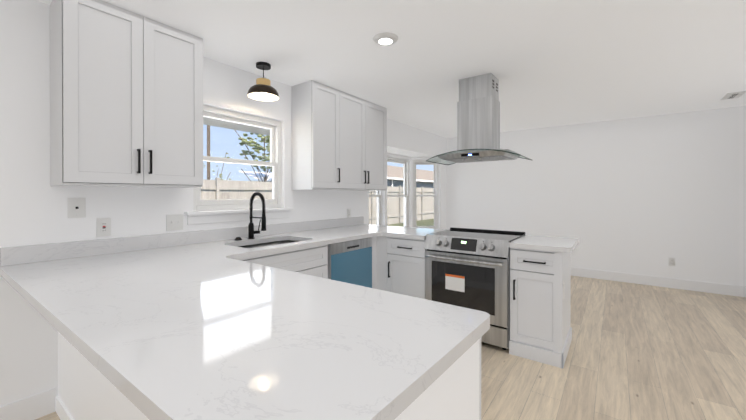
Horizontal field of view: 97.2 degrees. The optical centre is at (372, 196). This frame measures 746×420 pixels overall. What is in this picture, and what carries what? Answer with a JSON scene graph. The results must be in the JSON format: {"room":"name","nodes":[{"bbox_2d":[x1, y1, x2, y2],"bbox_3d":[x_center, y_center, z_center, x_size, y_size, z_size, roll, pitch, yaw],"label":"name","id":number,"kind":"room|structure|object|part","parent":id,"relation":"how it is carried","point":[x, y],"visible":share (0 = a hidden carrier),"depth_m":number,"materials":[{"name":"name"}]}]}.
{"room":"kitchen","nodes":[
{"label":"kitchen","id":0,"kind":"room"},
{"bbox_2d":[0,0,446,406],"bbox_3d":[-1.509,0.073,3.301,0.900,2.440,8.850,0,0,36],"label":"wall","id":1,"kind":"structure","parent":0,"point":[33,207],"depth_m":1.96,"materials":[{"name":"white paint"}]},
{"bbox_2d":[0,388,54,419],"bbox_3d":[-2.832,1.234,0.739,0.017,0.140,3.087,0,0,36],"label":"baseboard","id":2,"kind":"structure","parent":1,"relation":"attached to","point":[37,406],"depth_m":1.90,"materials":[{"name":"white paint"}]},
{"bbox_2d":[68,198,85,217],"bbox_3d":[-1.857,0.073,2.061,0.010,0.125,0.085,0,0,36],"label":"outlet","id":3,"kind":"object","parent":1,"relation":"attached to","point":[76,207],"visible":1,"depth_m":2.06,"materials":[{"name":"white plastic"}]},
{"bbox_2d":[96,218,110,236],"bbox_3d":[-1.777,0.204,2.170,0.011,0.120,0.075,0,0,36],"label":"outlet","id":4,"kind":"object","parent":1,"relation":"attached to","point":[103,226],"visible":1,"depth_m":2.17,"materials":[{"name":"white plastic"}]},
{"bbox_2d":[50,0,202,187],"bbox_3d":[-1.566,-0.601,2.160,0.353,1.077,0.752,0,0,36],"label":"upper cabinet","id":5,"kind":"object","parent":1,"relation":"attached to","point":[126,98],"visible":1,"depth_m":1.99,"materials":[{"name":"white paint"}]},
{"bbox_2d":[166,214,182,230],"bbox_3d":[-1.517,0.201,2.519,0.016,0.120,0.118,0,0,36],"label":"double light switch","id":6,"kind":"object","parent":1,"relation":"attached to","point":[174,222],"visible":1,"depth_m":2.52,"materials":[{"name":"white plastic"}]},
{"bbox_2d":[193,105,280,210],"bbox_3d":[-1.244,-0.321,3.048,0.085,0.888,0.898,0,0,36],"label":"window","id":7,"kind":"structure","parent":1,"relation":"in","point":[274,163],"depth_m":3.08,"materials":[{"name":"white plastic"}]},
{"bbox_2d":[184,208,292,224],"bbox_3d":[-1.169,0.173,2.995,0.100,0.101,1.040,0,0,36],"label":"window sill","id":8,"kind":"structure","parent":1,"relation":"attached to","point":[204,217],"depth_m":2.87,"materials":[{"name":"white paint"}]},
{"bbox_2d":[291,80,346,190],"bbox_3d":[-0.586,-0.613,3.513,0.323,1.064,0.453,0,0,36],"label":"upper cabinet","id":9,"kind":"object","parent":1,"relation":"attached to","point":[338,139],"depth_m":3.37,"materials":[{"name":"white paint"}]},
{"bbox_2d":[347,209,350,217],"bbox_3d":[-0.303,0.216,4.171,0.010,0.115,0.072,0,0,36],"label":"electrical outlet","id":10,"kind":"object","parent":1,"relation":"attached to","point":[348,213],"visible":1,"depth_m":4.16,"materials":[{"name":"white plastic"}]},
{"bbox_2d":[347,93,386,190],"bbox_3d":[-0.237,-0.615,3.987,0.323,1.064,0.973,0,0,36],"label":"upper cabinet","id":11,"kind":"object","parent":1,"relation":"attached to","point":[366,120],"depth_m":3.93,"materials":[{"name":"white paint"}]},
{"bbox_2d":[369,153,440,228],"bbox_3d":[0.464,0.002,5.687,0.575,1.540,2.253,0,0,36],"label":"bay window","id":12,"kind":"structure","parent":1,"relation":"in","point":[405,180],"depth_m":6.33,"materials":[{"name":"white plastic"}]},
{"bbox_3d":[0.491,0.003,5.627,0.460,1.540,2.189,0,0,36],"label":"bay window trim","id":13,"kind":"part","parent":12,"relation":"part of","materials":[{"name":"white wood"}]},
{"bbox_2d":[35,276,745,419],"bbox_3d":[0.222,1.323,2.031,5.200,0.050,9.150,0,0,36],"label":"floor","id":14,"kind":"structure","parent":0,"point":[641,352],"depth_m":2.52,"materials":[{"name":"brown wood"}]},
{"bbox_2d":[55,332,90,419],"bbox_3d":[-1.395,0.861,2.005,0.817,0.874,0.633,0,0,36],"label":"base cabinet","id":15,"kind":"object","parent":14,"relation":"on","point":[73,399],"depth_m":1.79,"materials":[{"name":"grey paint"}]},
{"bbox_2d":[91,364,126,419],"bbox_3d":[-0.875,0.863,1.622,0.595,0.874,0.633,0,0,36],"label":"base cabinet","id":16,"kind":"object","parent":14,"relation":"on","point":[107,402],"depth_m":1.46,"materials":[{"name":"grey paint"}]},
{"bbox_2d":[127,398,148,419],"bbox_3d":[-0.470,0.864,1.323,0.658,0.874,0.633,0,0,36],"label":"base cabinet","id":17,"kind":"object","parent":14,"relation":"on","point":[133,413],"depth_m":1.26,"materials":[{"name":"grey paint"}]},
{"bbox_2d":[267,264,327,278],"bbox_3d":[-0.972,0.995,2.686,0.691,0.600,1.040,0,0,36],"label":"base cabinet","id":18,"kind":"object","parent":14,"relation":"on","point":[290,267],"depth_m":2.64,"materials":[{"name":"grey paint"}]},
{"bbox_2d":[323,236,374,288],"bbox_3d":[-0.084,0.853,3.907,0.672,0.874,0.730,0,0,36],"label":"base cabinet","id":19,"kind":"object","parent":14,"relation":"on","point":[325,247],"depth_m":3.45,"materials":[{"name":"grey paint"}]},
{"bbox_2d":[0,217,403,289],"bbox_3d":[-0.794,0.349,2.876,0.753,0.140,3.228,0,0,36],"label":"countertop","id":20,"kind":"structure","parent":19,"relation":"on","point":[29,264],"depth_m":2.23,"materials":[{"name":"stone"}]},
{"bbox_2d":[247,192,265,238],"bbox_3d":[-1.007,0.172,2.899,0.238,0.414,0.099,0,0,36],"label":"faucet","id":21,"kind":"object","parent":20,"relation":"on","point":[251,232],"visible":1,"depth_m":2.91,"materials":[{"name":"black metal"}]},
{"bbox_2d":[238,240,298,247],"bbox_3d":[-0.860,0.521,2.769,0.460,0.200,0.720,0,0,36],"label":"sink","id":22,"kind":"object","parent":20,"relation":"in","point":[268,244],"depth_m":2.99,"materials":[{"name":"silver metal"}]},
{"bbox_2d":[328,237,371,287],"bbox_3d":[-0.466,0.856,3.347,0.688,0.872,0.615,0,0,36],"label":"dishwasher","id":23,"kind":"object","parent":14,"relation":"on","point":[350,262],"visible":0.35,"depth_m":3.13,"materials":[{"name":"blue metal"}]},
{"bbox_2d":[375,236,382,289],"bbox_3d":[0.267,0.854,3.719,0.267,0.874,0.615,0,0,36],"label":"base cabinet","id":24,"kind":"object","parent":14,"relation":"on","point":[378,239],"depth_m":3.49,"materials":[{"name":"grey paint"}]},
{"bbox_2d":[383,236,426,298],"bbox_3d":[0.506,0.855,3.543,0.447,0.874,0.615,0,0,36],"label":"base cabinet","id":25,"kind":"object","parent":14,"relation":"on","point":[403,258],"depth_m":3.31,"materials":[{"name":"grey paint"}]},
{"bbox_2d":[380,227,443,239],"bbox_3d":[0.455,0.397,3.540,0.531,0.040,0.678,0,0,36],"label":"countertop","id":26,"kind":"structure","parent":25,"relation":"on","point":[408,232],"depth_m":3.41,"materials":[{"name":"stone"}]},
{"bbox_2d":[394,338,480,419],"bbox_3d":[-0.062,0.865,1.022,0.602,0.874,0.633,0,0,36],"label":"base cabinet","id":27,"kind":"object","parent":14,"relation":"on","point":[456,394],"depth_m":0.91,"materials":[{"name":"grey paint"}]},
{"bbox_2d":[16,253,489,419],"bbox_3d":[-0.532,0.406,1.237,1.674,0.040,0.900,0,0,36],"label":"countertop","id":28,"kind":"structure","parent":27,"relation":"on","point":[202,325],"depth_m":0.90,"materials":[{"name":"stone"}]},
{"bbox_2d":[424,227,524,349],"bbox_3d":[0.967,0.821,3.142,0.760,0.944,0.710,0,0,36],"label":"range","id":29,"kind":"object","parent":14,"relation":"on","point":[467,268],"visible":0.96,"depth_m":2.87,"materials":[{"name":"silver metal"}]},
{"bbox_2d":[509,248,571,368],"bbox_3d":[1.456,0.858,2.836,0.378,0.874,0.627,0,0,36],"label":"base cabinet","id":30,"kind":"object","parent":14,"relation":"on","point":[540,305],"depth_m":2.60,"materials":[{"name":"grey paint"}]},
{"bbox_2d":[509,235,578,252],"bbox_3d":[1.476,0.400,2.811,0.441,0.040,0.640,0,0,36],"label":"countertop","id":31,"kind":"structure","parent":30,"relation":"on","point":[543,243],"depth_m":2.64,"materials":[{"name":"stone"}]},
{"bbox_2d":[36,0,745,137],"bbox_3d":[0.524,-1.191,1.798,4.450,0.100,9.150,0,0,36],"label":"ceiling","id":32,"kind":"structure","parent":0,"point":[549,63],"depth_m":2.58,"materials":[{"name":"white paint"}]},
{"bbox_2d":[247,62,278,100],"bbox_3d":[-0.952,-1.002,2.855,0.262,0.284,0.262,0,0,36],"label":"pendant light","id":33,"kind":"object","parent":32,"relation":"hanging from","point":[262,89],"visible":1,"depth_m":2.82,"materials":[{"name":"black metal"}]},
{"bbox_2d":[373,32,397,45],"bbox_3d":[0.092,-1.132,2.383,0.184,0.022,0.184,0,0,36],"label":"recessed light","id":34,"kind":"object","parent":32,"relation":"in","point":[385,38],"visible":1,"depth_m":2.35,"materials":[{"name":"white plastic"}]},
{"bbox_2d":[426,73,532,164],"bbox_3d":[1.040,-0.742,3.233,0.870,0.804,0.600,0,0,36],"label":"range hood","id":35,"kind":"object","parent":32,"relation":"hanging from","point":[478,121],"visible":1,"depth_m":3.12,"materials":[{"name":"silver metal"}]},
{"bbox_2d":[720,91,745,99],"bbox_3d":[4.098,-1.139,3.741,0.150,0.020,0.300,0,0,36],"label":"ceiling vent","id":36,"kind":"object","parent":32,"relation":"in","point":[733,95],"visible":1,"depth_m":3.71,"materials":[{"name":"white plastic"}]},
{"bbox_2d":[447,106,745,285],"bbox_3d":[3.193,0.064,5.426,4.450,2.440,0.150,0,0,36],"label":"wall","id":37,"kind":"structure","parent":0,"point":[650,195],"depth_m":4.88,"materials":[{"name":"white paint"}]},
{"bbox_2d":[571,267,745,296],"bbox_3d":[3.144,1.214,5.363,4.150,0.140,0.017,0,0,36],"label":"baseboard","id":38,"kind":"structure","parent":37,"relation":"attached to","point":[700,286],"depth_m":4.64,"materials":[{"name":"white paint"}]},
{"bbox_2d":[669,258,674,265],"bbox_3d":[4.184,0.919,4.599,0.070,0.115,0.010,0,0,36],"label":"outlet","id":39,"kind":"object","parent":37,"relation":"attached to","point":[671,261],"visible":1,"depth_m":4.60,"materials":[{"name":"white plastic"}]},
{"label":"outside","id":40,"kind":"structure","parent":0,"visible":0},
{"bbox_2d":[388,219,433,226],"bbox_3d":[-12.758,1.413,21.754,39.100,0.100,50.000,0,0,36],"label":"ground","id":41,"kind":"structure","parent":40,"point":[420,223],"depth_m":16.65,"materials":[{"name":"green plant"}]},
{"bbox_2d":[203,125,271,181],"bbox_3d":[-4.861,-0.691,11.405,3.203,4.202,3.911,0,0,36],"label":"tree","id":42,"kind":"object","parent":41,"relation":"on","point":[250,141],"depth_m":11.50,"materials":[{"name":"green plant"}]},
{"bbox_2d":[201,178,433,224],"bbox_3d":[-1.853,0.438,12.469,0.110,1.930,42.000,0,0,36],"label":"fence","id":43,"kind":"object","parent":41,"relation":"on","point":[422,213],"depth_m":14.86,"materials":[{"name":"brown wood"}]},
{"bbox_2d":[203,117,433,187],"bbox_3d":[3.111,-0.655,20.235,13.240,4.050,44.400,0,0,36],"label":"house","id":44,"kind":"structure","parent":41,"relation":"on","point":[394,175],"depth_m":24.41,"materials":[{"name":"white"}]}
]}

